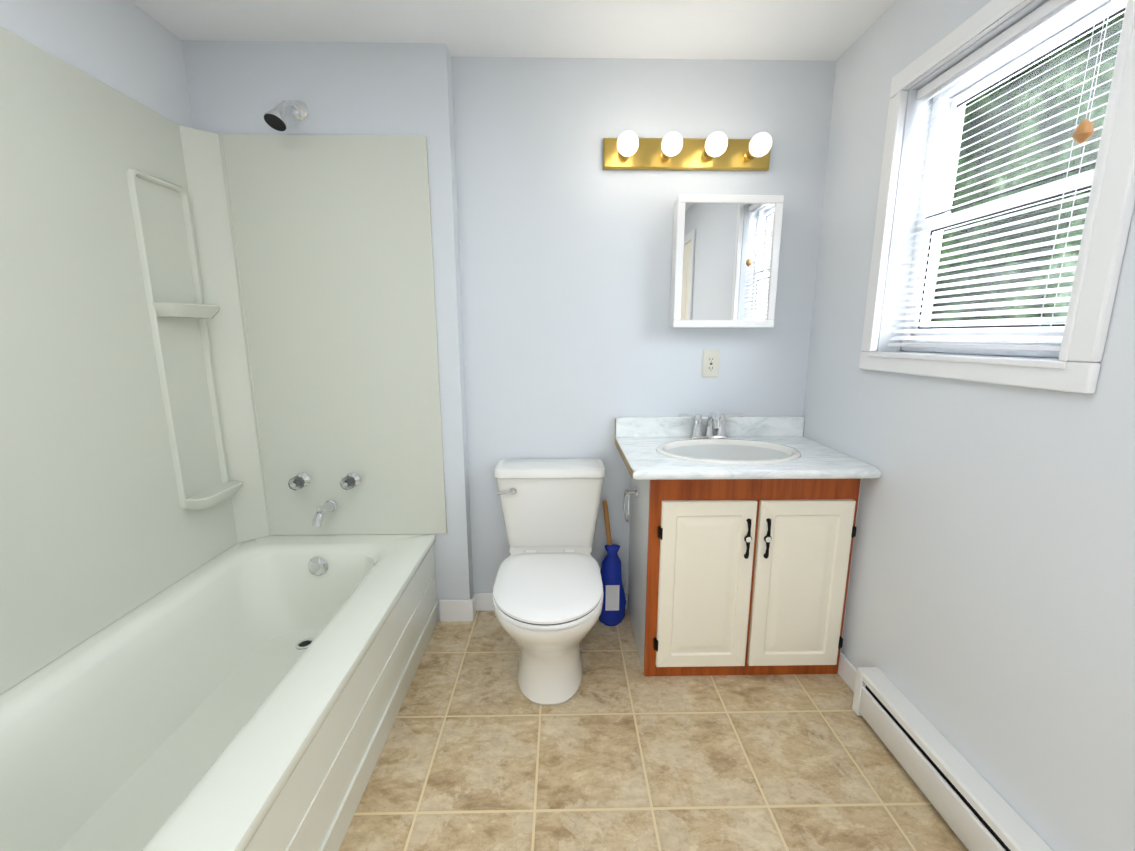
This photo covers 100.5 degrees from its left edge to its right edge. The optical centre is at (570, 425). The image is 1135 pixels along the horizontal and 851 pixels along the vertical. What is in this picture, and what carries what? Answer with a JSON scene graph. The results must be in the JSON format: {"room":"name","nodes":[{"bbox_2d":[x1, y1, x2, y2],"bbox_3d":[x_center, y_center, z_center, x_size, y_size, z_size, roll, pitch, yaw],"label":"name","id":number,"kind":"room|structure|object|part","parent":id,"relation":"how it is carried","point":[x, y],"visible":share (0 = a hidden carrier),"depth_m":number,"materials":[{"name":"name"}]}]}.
{"room":"bathroom","nodes":[
{"label":"bathroom","id":0,"kind":"room"},
{"bbox_2d":[0,0,192,127],"bbox_3d":[-1.441,0.015,0.521,0.140,2.310,3.270,0,11,-1],"label":"wall","id":1,"kind":"structure","parent":0,"point":[130,49],"depth_m":1.44,"materials":[{"name":"paint"}]},
{"bbox_2d":[0,26,446,694],"bbox_3d":[-0.952,-0.163,1.161,0.858,1.579,1.515,0,11,-1],"label":"tub surround","id":2,"kind":"object","parent":1,"relation":"attached to","point":[210,344],"visible":1,"depth_m":1.67,"materials":[{"name":"white plastic"}]},
{"bbox_2d":[288,472,360,526],"bbox_3d":[-1.020,0.306,1.934,0.272,0.196,0.143,0,11,-1],"label":"tub faucet","id":3,"kind":"object","parent":2,"relation":"attached to","point":[349,481],"visible":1,"depth_m":1.93,"materials":[{"name":"silver metal"}]},
{"bbox_2d":[182,40,473,619],"bbox_3d":[-0.925,-0.258,1.959,0.945,2.310,0.083,0,11,-1],"label":"wall","id":4,"kind":"structure","parent":0,"point":[336,88],"depth_m":1.75,"materials":[{"name":"paint"}]},
{"bbox_2d":[264,100,307,130],"bbox_3d":[-1.011,-1.110,1.670,0.068,0.145,0.172,1,11,6],"label":"shower head","id":5,"kind":"object","parent":4,"relation":"attached to","point":[274,118],"visible":1,"depth_m":1.65},
{"bbox_2d":[130,0,896,60],"bbox_3d":[-0.158,-1.154,0.324,2.705,0.060,3.270,0,11,-1],"label":"ceiling","id":6,"kind":"structure","parent":0,"point":[827,30],"depth_m":1.61,"materials":[{"name":"paint"}]},
{"bbox_2d":[451,57,835,607],"bbox_3d":[-0.187,-0.281,2.082,2.425,2.310,0.140,0,11,-1],"label":"wall","id":7,"kind":"structure","parent":0,"point":[575,344],"depth_m":1.94,"materials":[{"name":"paint"}]},
{"bbox_2d":[439,591,856,692],"bbox_3d":[0.224,0.873,1.913,1.613,0.105,0.633,0,11,-1],"label":"baseboard","id":8,"kind":"structure","parent":7,"relation":"attached to","point":[460,610],"depth_m":2.12,"materials":[{"name":"white paint"}]},
{"bbox_2d":[603,131,771,170],"bbox_3d":[0.460,-1.056,1.791,0.660,0.111,0.163,0,11,-1],"label":"sconce","id":9,"kind":"object","parent":7,"relation":"attached to","point":[674,150],"visible":1,"depth_m":1.85,"materials":[{"name":"gold metal"}]},
{"bbox_2d":[702,350,719,376],"bbox_3d":[0.603,-0.265,2.023,0.070,0.115,0.009,0,11,-1],"label":"electrical outlet plate","id":10,"kind":"object","parent":7,"relation":"attached to","point":[710,365],"visible":1,"depth_m":2.02,"materials":[{"name":"beige plastic"}]},
{"bbox_2d":[669,194,783,327],"bbox_3d":[0.617,-0.650,1.904,0.410,0.500,0.098,0,11,-1],"label":"medicine cabinet mirror","id":11,"kind":"object","parent":7,"relation":"attached to","point":[725,259],"visible":1,"depth_m":1.86,"materials":[{"name":"white paint"}]},
{"bbox_2d":[339,608,968,850],"bbox_3d":[-0.158,1.175,0.766,2.705,0.060,3.270,0,11,-1],"label":"floor","id":12,"kind":"structure","parent":0,"point":[617,751],"depth_m":1.41,"materials":[{"name":"tile"}]},
{"bbox_2d":[0,534,437,850],"bbox_3d":[-0.977,0.820,1.346,0.808,0.420,1.518,0,11,-1],"label":"bathtub","id":13,"kind":"object","parent":12,"relation":"on","point":[249,695],"visible":0.96,"depth_m":1.31,"materials":[{"name":"white ceramic"}]},
{"bbox_2d":[493,458,605,704],"bbox_3d":[-0.078,0.575,1.784,0.456,0.738,0.748,0,11,-1],"label":"toilet","id":14,"kind":"object","parent":12,"relation":"on","point":[548,596],"visible":1,"depth_m":1.71,"materials":[{"name":"white ceramic"}]},
{"bbox_2d":[598,500,625,625],"bbox_3d":[0.185,0.610,2.089,0.132,0.555,0.113,0,11,-1],"label":"brush","id":15,"kind":"object","parent":12,"relation":"on","point":[613,607],"visible":0.96,"depth_m":2.08,"materials":[{"name":"blue plastic"}]},
{"bbox_2d":[615,417,880,675],"bbox_3d":[0.615,0.463,1.891,0.829,0.919,0.538,0,11,-1],"label":"bathroom vanity","id":16,"kind":"object","parent":12,"relation":"on","point":[741,540],"depth_m":1.71,"materials":[{"name":"white wood"}]},
{"bbox_3d":[0.247,0.320,1.919,0.055,0.145,0.131,0,11,-1],"label":"towel ring rail","id":17,"kind":"part","parent":16,"relation":"part of","materials":[{"name":"silver metal"}]},
{"bbox_2d":[678,412,743,438],"bbox_3d":[0.598,0.006,1.980,0.280,0.120,0.140,0,11,-1],"label":"sink faucet","id":18,"kind":"object","parent":16,"relation":"on","point":[719,422],"visible":0.98,"depth_m":2.01,"materials":[{"name":"silver metal"}]},
{"bbox_2d":[803,0,1134,850],"bbox_3d":[1.124,0.006,0.568,0.140,2.310,3.270,0,11,-1],"label":"wall","id":19,"kind":"structure","parent":0,"point":[989,624],"depth_m":1.21,"materials":[{"name":"paint"}]},
{"bbox_2d":[852,667,1052,850],"bbox_3d":[1.014,1.021,0.927,0.072,0.162,1.380,0,11,-1],"label":"baseboard heater","id":20,"kind":"object","parent":19,"relation":"attached to","point":[974,808],"visible":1,"depth_m":1.25,"materials":[{"name":"white metal"}]},
{"bbox_2d":[859,0,1134,393],"bbox_3d":[1.026,-0.580,1.213,0.026,0.914,0.734,0,11,-1],"label":"window frame","id":21,"kind":"structure","parent":19,"relation":"in","point":[1075,368],"depth_m":0.96,"materials":[{"name":"white paint"}]},
{"bbox_2d":[888,0,1125,351],"bbox_3d":[1.066,-0.586,1.213,0.052,0.766,0.594,0,11,-1],"label":"window blind","id":22,"kind":"object","parent":21,"relation":"attached to","point":[1049,11],"visible":0.75,"depth_m":1.17,"materials":[{"name":"white plastic"}]},
{"bbox_2d":[901,0,1126,357],"bbox_3d":[1.146,-0.580,1.216,0.064,0.787,0.607,0,11,-1],"label":"window","id":23,"kind":"structure","parent":19,"relation":"in","point":[1073,21],"depth_m":1.27,"materials":[{"name":"white plastic"}]},
{"label":"outside","id":24,"kind":"structure","parent":0,"visible":0},
{"bbox_2d":[927,13,1124,341],"bbox_3d":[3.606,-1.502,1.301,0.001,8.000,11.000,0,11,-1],"label":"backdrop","id":25,"kind":"structure","parent":24,"point":[1078,79],"depth_m":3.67,"materials":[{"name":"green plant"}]}
]}

